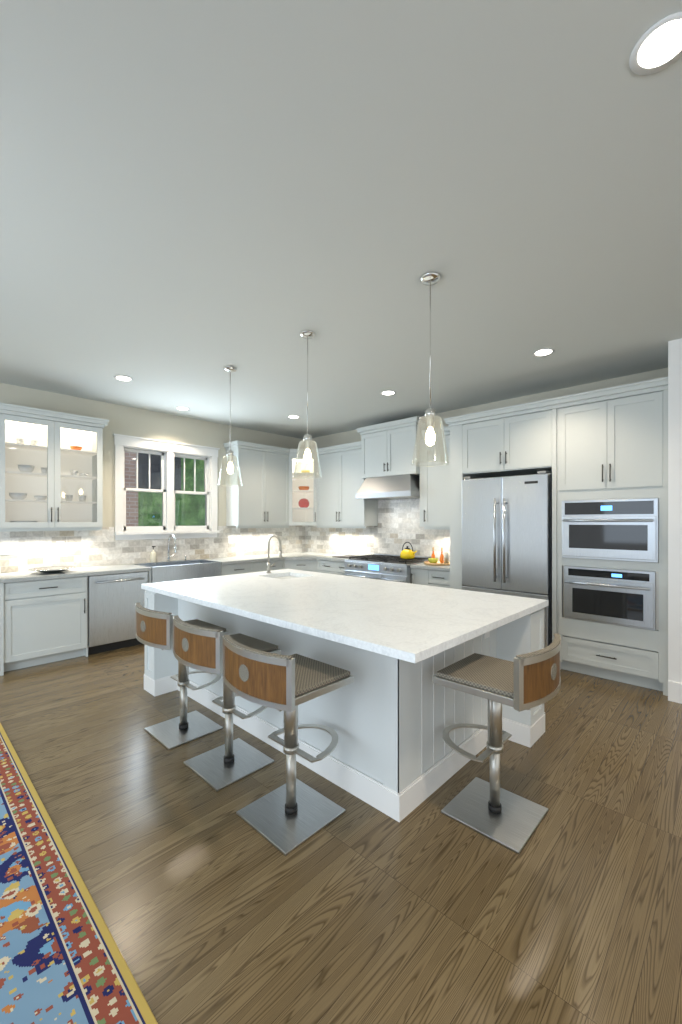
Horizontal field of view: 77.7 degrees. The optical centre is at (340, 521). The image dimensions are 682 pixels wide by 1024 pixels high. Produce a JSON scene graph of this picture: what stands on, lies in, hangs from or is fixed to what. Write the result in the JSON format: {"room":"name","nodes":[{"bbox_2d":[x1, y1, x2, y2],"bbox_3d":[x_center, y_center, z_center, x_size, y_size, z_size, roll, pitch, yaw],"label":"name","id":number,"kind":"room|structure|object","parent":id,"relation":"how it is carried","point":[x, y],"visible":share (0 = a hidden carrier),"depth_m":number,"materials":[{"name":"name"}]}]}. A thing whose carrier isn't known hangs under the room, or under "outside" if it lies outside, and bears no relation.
{"room":"kitchen","nodes":[
{"label":"kitchen","id":0,"kind":"room"},
{"bbox_2d":[9,438,87,521],"bbox_3d":[-3.225,-0.414,4.708,0.240,0.930,0.750,0,0,43],"label":"dishes","id":1,"kind":"object","parent":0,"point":[23,496],"depth_m":4.58,"materials":[{"name":"white ceramic"}]},
{"bbox_2d":[0,383,304,572],"bbox_3d":[-3.954,-0.005,4.303,0.160,2.950,9.760,0,0,43],"label":"wall","id":2,"kind":"structure","parent":0,"point":[130,421],"depth_m":5.51,"materials":[{"name":"beige paint"}]},
{"bbox_2d":[0,526,303,572],"bbox_3d":[-2.233,0.310,5.991,0.009,0.478,4.618,0,0,44],"label":"tile backsplash","id":3,"kind":"structure","parent":2,"relation":"attached to","point":[31,549],"depth_m":5.38,"materials":[{"name":"tile"}]},
{"bbox_2d":[0,544,12,554],"bbox_3d":[-3.595,0.300,4.542,0.006,0.115,0.120,0,0,44],"label":"electrical outlet","id":4,"kind":"object","parent":3,"relation":"attached to","point":[6,549],"depth_m":4.54,"materials":[{"name":"white plastic"}]},
{"bbox_2d":[57,541,63,550],"bbox_3d":[-3.251,0.290,4.904,0.006,0.115,0.075,0,0,44],"label":"electrical outlet","id":5,"kind":"object","parent":3,"relation":"attached to","point":[60,544],"depth_m":4.90,"materials":[{"name":"white plastic"}]},
{"bbox_2d":[237,535,240,542],"bbox_3d":[-1.599,0.280,6.645,0.006,0.115,0.075,0,0,44],"label":"electrical outlet","id":6,"kind":"object","parent":3,"relation":"attached to","point":[238,537],"depth_m":6.65,"materials":[{"name":"white plastic"}]},
{"bbox_2d":[113,434,219,539],"bbox_3d":[-2.397,-0.430,5.893,0.210,1.340,1.480,0,0,43],"label":"window","id":7,"kind":"structure","parent":2,"relation":"in","point":[168,451],"depth_m":5.83,"materials":[{"name":"white wood"}]},
{"bbox_2d":[224,445,295,527],"bbox_3d":[-1.277,-0.527,6.741,0.363,1.196,1.021,0,0,43],"label":"upper cabinet","id":8,"kind":"object","parent":2,"relation":"attached to","point":[264,497],"depth_m":6.56,"materials":[{"name":"grey paint"}]},
{"bbox_2d":[292,453,315,520],"bbox_3d":[-0.629,-0.538,6.991,0.342,1.096,0.342,0,0,43],"label":"upper cabinet","id":9,"kind":"object","parent":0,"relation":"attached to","point":[303,490],"depth_m":7.47,"materials":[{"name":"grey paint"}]},
{"bbox_2d":[0,644,681,1023],"bbox_3d":[-0.472,1.500,1.027,9.800,0.060,9.800,0,0,43],"label":"floor","id":10,"kind":"structure","parent":0,"point":[212,906],"depth_m":1.77,"materials":[{"name":"brown wood"}]},
{"bbox_2d":[0,573,91,675],"bbox_3d":[-3.207,1.030,4.515,0.628,0.880,0.755,0,0,43],"label":"base cabinet","id":11,"kind":"object","parent":10,"relation":"on","point":[43,620],"depth_m":4.30,"materials":[{"name":"grey paint"}]},
{"bbox_2d":[0,565,150,580],"bbox_3d":[-2.981,0.569,4.745,0.638,0.039,1.420,0,0,43],"label":"countertop","id":12,"kind":"structure","parent":11,"relation":"on","point":[95,570],"depth_m":4.60,"materials":[{"name":"white stone"}]},
{"bbox_2d":[28,566,75,572],"bbox_3d":[-3.104,0.526,4.559,0.430,0.046,0.430,0,0,43],"label":"platter","id":13,"kind":"object","parent":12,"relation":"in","point":[53,569],"visible":1,"depth_m":4.56,"materials":[{"name":"ceramic"}]},
{"bbox_2d":[150,546,155,562],"bbox_3d":[-2.490,0.439,5.617,0.076,0.221,0.072,0,0,43],"label":"soap bottle","id":14,"kind":"object","parent":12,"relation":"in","point":[153,556],"visible":0.98,"depth_m":5.59,"materials":[{"name":"beige"}]},
{"bbox_2d":[0,723,157,1023],"bbox_3d":[-1.441,1.463,0.370,6.000,0.012,2.500,0,0,43],"label":"rug","id":15,"kind":"object","parent":10,"relation":"on","point":[62,960],"visible":1,"depth_m":1.49,"materials":[{"name":"multicoloured fabric"}]},
{"bbox_2d":[88,571,147,654],"bbox_3d":[-2.700,1.032,4.988,0.616,0.875,0.624,0,0,43],"label":"dishwasher","id":16,"kind":"object","parent":10,"relation":"on","point":[113,599],"visible":0.83,"depth_m":4.77,"materials":[{"name":"silver metal"}]},
{"bbox_2d":[135,602,228,749],"bbox_3d":[-1.115,1.024,2.990,0.545,0.892,0.562,0,0,43],"label":"stool","id":17,"kind":"object","parent":10,"relation":"on","point":[154,628],"visible":0.92,"depth_m":2.92,"materials":[{"name":"silver metal"}]},
{"bbox_2d":[173,615,280,790],"bbox_3d":[-0.684,1.024,2.574,0.545,0.892,0.562,0,0,43],"label":"stool","id":18,"kind":"object","parent":10,"relation":"on","point":[230,761],"visible":0.83,"depth_m":2.50,"materials":[{"name":"silver metal"}]},
{"bbox_2d":[221,565,251,575],"bbox_3d":[-1.664,1.030,6.155,0.608,0.880,0.637,0,0,43],"label":"base cabinet","id":19,"kind":"object","parent":10,"relation":"on","point":[225,569],"depth_m":5.88,"materials":[{"name":"grey paint"}]},
{"bbox_2d":[203,553,352,568],"bbox_3d":[-0.779,0.569,6.369,1.598,0.039,2.068,0,0,43],"label":"countertop","id":20,"kind":"structure","parent":19,"relation":"on","point":[288,560],"depth_m":6.44,"materials":[{"name":"white stone"}]},
{"bbox_2d":[167,534,175,561],"bbox_3d":[-2.266,0.361,5.744,0.241,0.376,0.114,0,0,43],"label":"kitchen faucet","id":21,"kind":"object","parent":20,"relation":"on","point":[168,554],"visible":0.98,"depth_m":5.76,"materials":[{"name":"silver metal"}]},
{"bbox_2d":[135,559,220,582],"bbox_3d":[-2.134,0.685,5.575,0.540,0.279,0.916,0,0,43],"label":"farmhouse sink","id":22,"kind":"object","parent":20,"relation":"in","point":[177,570],"visible":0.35,"depth_m":5.43,"materials":[{"name":"silver metal"}]},
{"bbox_2d":[332,555,355,557],"bbox_3d":[0.134,0.543,6.504,0.380,0.011,0.380,0,0,43],"label":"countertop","id":23,"kind":"structure","parent":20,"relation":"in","point":[345,556],"depth_m":6.48,"materials":[{"name":"white stone"}]},
{"bbox_2d":[252,569,280,572],"bbox_3d":[-1.278,1.030,6.536,0.644,0.880,0.680,0,0,43],"label":"base cabinet","id":24,"kind":"object","parent":10,"relation":"on","point":[253,570],"depth_m":6.22,"materials":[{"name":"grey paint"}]},
{"bbox_2d":[223,635,353,855],"bbox_3d":[-0.254,1.024,2.131,0.545,0.892,0.562,0,0,43],"label":"stool","id":25,"kind":"object","parent":10,"relation":"on","point":[291,814],"visible":1,"depth_m":2.05,"materials":[{"name":"silver metal"}]},
{"bbox_2d":[295,565,315,571],"bbox_3d":[-0.644,1.030,6.966,0.971,0.880,1.017,0,0,43],"label":"base cabinet","id":26,"kind":"object","parent":10,"relation":"on","point":[312,568],"depth_m":6.56,"materials":[{"name":"grey paint"}]},
{"bbox_2d":[316,565,339,574],"bbox_3d":[-0.025,1.030,6.635,0.491,0.880,0.644,0,0,43],"label":"base cabinet","id":27,"kind":"object","parent":10,"relation":"on","point":[330,569],"depth_m":6.39,"materials":[{"name":"grey paint"}]},
{"bbox_2d":[340,561,345,574],"bbox_3d":[0.239,1.030,6.410,0.202,0.880,0.608,0,0,43],"label":"base cabinet","id":28,"kind":"object","parent":10,"relation":"on","point":[342,563],"depth_m":6.20,"materials":[{"name":"grey paint"}]},
{"bbox_2d":[144,573,547,821],"bbox_3d":[-0.137,1.030,3.347,2.804,0.881,1.668,0,0,43],"label":"kitchen island","id":29,"kind":"object","parent":10,"relation":"on","point":[390,713],"depth_m":2.40,"materials":[{"name":"white paint"}]},
{"bbox_2d":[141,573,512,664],"bbox_3d":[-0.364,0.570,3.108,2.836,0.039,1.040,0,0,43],"label":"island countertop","id":30,"kind":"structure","parent":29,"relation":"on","point":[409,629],"depth_m":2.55,"materials":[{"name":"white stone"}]},
{"bbox_2d":[257,569,547,620],"bbox_3d":[0.207,0.570,3.710,2.836,0.039,0.620,0,0,43],"label":"island countertop","id":31,"kind":"structure","parent":29,"relation":"on","point":[520,607],"depth_m":3.27,"materials":[{"name":"white stone"}]},
{"bbox_2d":[266,534,281,572],"bbox_3d":[-0.677,0.343,4.455,0.241,0.412,0.114,0,0,43],"label":"island faucet","id":32,"kind":"object","parent":31,"relation":"on","point":[280,550],"visible":1,"depth_m":4.47,"materials":[{"name":"silver metal"}]},
{"bbox_2d":[343,553,430,582],"bbox_3d":[0.648,0.983,5.912,1.070,0.975,0.743,0,0,43],"label":"range","id":33,"kind":"object","parent":10,"relation":"on","point":[391,567],"visible":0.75,"depth_m":5.69,"materials":[{"name":"silver metal"}]},
{"bbox_2d":[400,542,416,558],"bbox_3d":[0.921,0.390,5.730,0.248,0.227,0.200,0,0,43],"label":"kettle","id":34,"kind":"object","parent":33,"relation":"on","point":[407,553],"visible":0.98,"depth_m":5.68,"materials":[{"name":"yellow metal"}]},
{"bbox_2d":[411,569,423,584],"bbox_3d":[1.188,1.030,5.510,0.262,0.880,0.608,0,0,43],"label":"base cabinet","id":35,"kind":"object","parent":10,"relation":"on","point":[417,575],"depth_m":5.32,"materials":[{"name":"grey paint"}]},
{"bbox_2d":[424,569,462,589],"bbox_3d":[1.374,1.030,5.333,0.368,0.880,0.608,0,0,43],"label":"base cabinet","id":36,"kind":"object","parent":10,"relation":"on","point":[432,577],"depth_m":5.06,"materials":[{"name":"grey paint"}]},
{"bbox_2d":[410,561,461,572],"bbox_3d":[1.293,0.569,5.389,0.557,0.039,0.638,0,0,43],"label":"countertop","id":37,"kind":"structure","parent":36,"relation":"on","point":[453,564],"depth_m":5.04,"materials":[{"name":"white stone"}]},
{"bbox_2d":[424,547,449,565],"bbox_3d":[1.231,0.443,5.394,0.340,0.213,0.340,0,0,43],"label":"tray","id":38,"kind":"object","parent":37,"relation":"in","point":[434,561],"visible":0.98,"depth_m":5.36,"materials":[{"name":"brown wood"}]},
{"bbox_2d":[433,633,560,853],"bbox_3d":[0.781,1.024,2.140,0.562,0.892,0.545,0,0,43],"label":"stool","id":39,"kind":"object","parent":10,"relation":"on","point":[493,810],"visible":1,"depth_m":2.08,"materials":[{"name":"silver metal"}]},
{"bbox_2d":[462,471,551,647],"bbox_3d":[1.906,0.485,4.696,0.916,1.970,0.743,0,0,43],"label":"refrigerator","id":40,"kind":"object","parent":10,"relation":"on","point":[506,535],"visible":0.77,"depth_m":4.40,"materials":[{"name":"silver metal"}]},
{"bbox_2d":[556,621,667,695],"bbox_3d":[2.645,1.290,4.095,0.820,0.360,0.623,0,0,43],"label":"base cabinet","id":41,"kind":"object","parent":10,"relation":"on","point":[629,656],"depth_m":3.83,"materials":[{"name":"grey paint"}]},
{"bbox_2d":[0,0,681,438],"bbox_3d":[-0.472,-1.510,1.027,9.800,0.060,9.800,0,0,43],"label":"ceiling","id":42,"kind":"structure","parent":0,"point":[196,196],"depth_m":1.97,"materials":[{"name":"white paint"}]},
{"bbox_2d":[114,375,132,380],"bbox_3d":[-2.244,-1.476,4.371,0.176,0.005,0.176,0,0,43],"label":"recessed light","id":43,"kind":"object","parent":42,"relation":"in","point":[122,378],"visible":1,"depth_m":4.37,"materials":[{"name":"white"}]},
{"bbox_2d":[176,407,189,410],"bbox_3d":[-2.073,-1.476,5.544,0.176,0.005,0.176,0,0,43],"label":"recessed light","id":44,"kind":"object","parent":42,"relation":"in","point":[182,408],"visible":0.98,"depth_m":5.53,"materials":[{"name":"white"}]},
{"bbox_2d":[218,366,242,486],"bbox_3d":[-1.068,-0.912,4.085,0.232,1.134,0.232,0,0,43],"label":"pendant light","id":45,"kind":"object","parent":42,"relation":"hanging from","point":[230,453],"visible":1,"depth_m":4.06,"materials":[{"name":"clear glass"}]},
{"bbox_2d":[288,415,299,418],"bbox_3d":[-0.669,-1.476,5.987,0.176,0.005,0.176,0,0,43],"label":"recessed light","id":46,"kind":"object","parent":42,"relation":"in","point":[293,416],"visible":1,"depth_m":6.01,"materials":[{"name":"white"}]},
{"bbox_2d":[293,330,321,478],"bbox_3d":[-0.263,-0.912,3.333,0.232,1.134,0.232,0,0,43],"label":"pendant light","id":47,"kind":"object","parent":42,"relation":"hanging from","point":[307,335],"visible":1,"depth_m":3.31,"materials":[{"name":"clear glass"}]},
{"bbox_2d":[381,391,395,395],"bbox_3d":[0.544,-1.476,4.870,0.176,0.005,0.176,0,0,43],"label":"recessed light","id":48,"kind":"object","parent":42,"relation":"in","point":[387,393],"visible":0.98,"depth_m":4.88,"materials":[{"name":"white"}]},
{"bbox_2d":[411,272,449,466],"bbox_3d":[0.542,-0.912,2.568,0.232,1.134,0.232,0,0,43],"label":"pendant light","id":49,"kind":"object","parent":42,"relation":"hanging from","point":[430,278],"visible":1,"depth_m":2.54,"materials":[{"name":"clear glass"}]},
{"bbox_2d":[533,348,554,356],"bbox_3d":[1.770,-1.476,3.700,0.176,0.005,0.176,0,0,43],"label":"recessed light","id":50,"kind":"object","parent":42,"relation":"in","point":[543,352],"visible":1,"depth_m":3.70,"materials":[{"name":"white"}]},
{"bbox_2d":[629,11,681,74],"bbox_3d":[0.998,-1.476,1.311,0.176,0.005,0.176,0,0,43],"label":"recessed light","id":51,"kind":"object","parent":42,"relation":"in","point":[657,47],"visible":1,"depth_m":1.32,"materials":[{"name":"white"}]},
{"bbox_2d":[310,368,667,499],"bbox_3d":[2.890,-0.005,4.426,9.600,2.950,0.160,0,0,43],"label":"wall","id":52,"kind":"structure","parent":0,"point":[351,436],"depth_m":5.01,"materials":[{"name":"beige paint"}]},
{"bbox_2d":[312,449,339,524],"bbox_3d":[-0.114,-0.527,6.913,0.620,1.196,0.364,0,0,43],"label":"upper cabinet","id":53,"kind":"object","parent":52,"relation":"attached to","point":[328,486],"depth_m":6.81,"materials":[{"name":"grey paint"}]},
{"bbox_2d":[340,445,377,527],"bbox_3d":[0.248,-0.527,6.594,0.578,1.196,0.328,0,0,43],"label":"upper cabinet","id":54,"kind":"object","parent":52,"relation":"attached to","point":[362,513],"depth_m":6.45,"materials":[{"name":"grey paint"}]},
{"bbox_2d":[304,498,449,561],"bbox_3d":[0.536,0.112,6.540,3.240,0.874,0.009,0,0,44],"label":"tile backsplash","id":55,"kind":"structure","parent":52,"relation":"attached to","point":[395,529],"depth_m":6.37,"materials":[{"name":"tile"}]},
{"bbox_2d":[364,535,367,542],"bbox_3d":[0.394,0.280,6.662,0.075,0.115,0.006,0,0,44],"label":"electrical outlet","id":56,"kind":"object","parent":55,"relation":"attached to","point":[365,538],"depth_m":6.67,"materials":[{"name":"white plastic"}]},
{"bbox_2d":[356,474,419,499],"bbox_3d":[0.733,-0.477,5.995,0.946,0.301,0.506,0,0,43],"label":"range hood","id":57,"kind":"object","parent":52,"relation":"attached to","point":[406,486],"visible":0.75,"depth_m":5.79,"materials":[{"name":"silver metal"}]},
{"bbox_2d":[360,421,427,480],"bbox_3d":[0.778,-0.960,6.043,0.950,0.659,0.398,0,0,43],"label":"upper cabinet","id":58,"kind":"object","parent":52,"relation":"attached to","point":[383,452],"depth_m":5.87,"materials":[{"name":"grey paint"}]},
{"bbox_2d":[416,429,464,528],"bbox_3d":[1.375,-0.527,5.524,0.630,1.196,0.328,0,0,43],"label":"upper cabinet","id":59,"kind":"object","parent":52,"relation":"attached to","point":[440,486],"depth_m":5.39,"materials":[{"name":"grey paint"}]},
{"bbox_2d":[460,405,555,477],"bbox_3d":[1.961,-0.843,4.755,0.960,0.606,0.638,0,0,43],"label":"upper cabinet","id":60,"kind":"object","parent":52,"relation":"attached to","point":[518,442],"depth_m":4.50,"materials":[{"name":"grey paint"}]},
{"bbox_2d":[556,385,667,496],"bbox_3d":[2.645,-0.713,4.095,0.820,0.866,0.623,0,0,43],"label":"upper cabinet","id":61,"kind":"object","parent":52,"relation":"attached to","point":[609,443],"depth_m":3.83,"materials":[{"name":"grey paint"}]},
{"bbox_2d":[562,498,658,629],"bbox_3d":[2.586,0.367,4.033,0.756,1.131,0.629,0,0,43],"label":"wall ovens","id":62,"kind":"object","parent":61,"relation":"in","point":[620,529],"visible":0.98,"depth_m":3.81,"materials":[{"name":"silver metal"}]},
{"bbox_2d":[668,338,681,703],"bbox_3d":[3.018,-0.005,3.674,0.210,2.950,0.755,0,0,43],"label":"wall","id":63,"kind":"structure","parent":0,"point":[674,520],"depth_m":3.45,"materials":[{"name":"white paint"}]},
{"label":"outside","id":64,"kind":"structure","parent":0,"visible":0},
{"bbox_2d":[181,458,203,491],"bbox_3d":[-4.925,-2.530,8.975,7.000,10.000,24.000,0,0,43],"label":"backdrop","id":65,"kind":"structure","parent":64,"point":[190,472],"depth_m":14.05,"materials":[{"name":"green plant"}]},
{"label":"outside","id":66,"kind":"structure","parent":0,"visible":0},
{"bbox_2d":[125,451,204,525],"bbox_3d":[-6.728,-0.080,8.963,4.200,4.100,11.500,0,0,43],"label":"house","id":67,"kind":"structure","parent":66,"point":[156,465],"depth_m":10.31,"materials":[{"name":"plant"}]}
]}

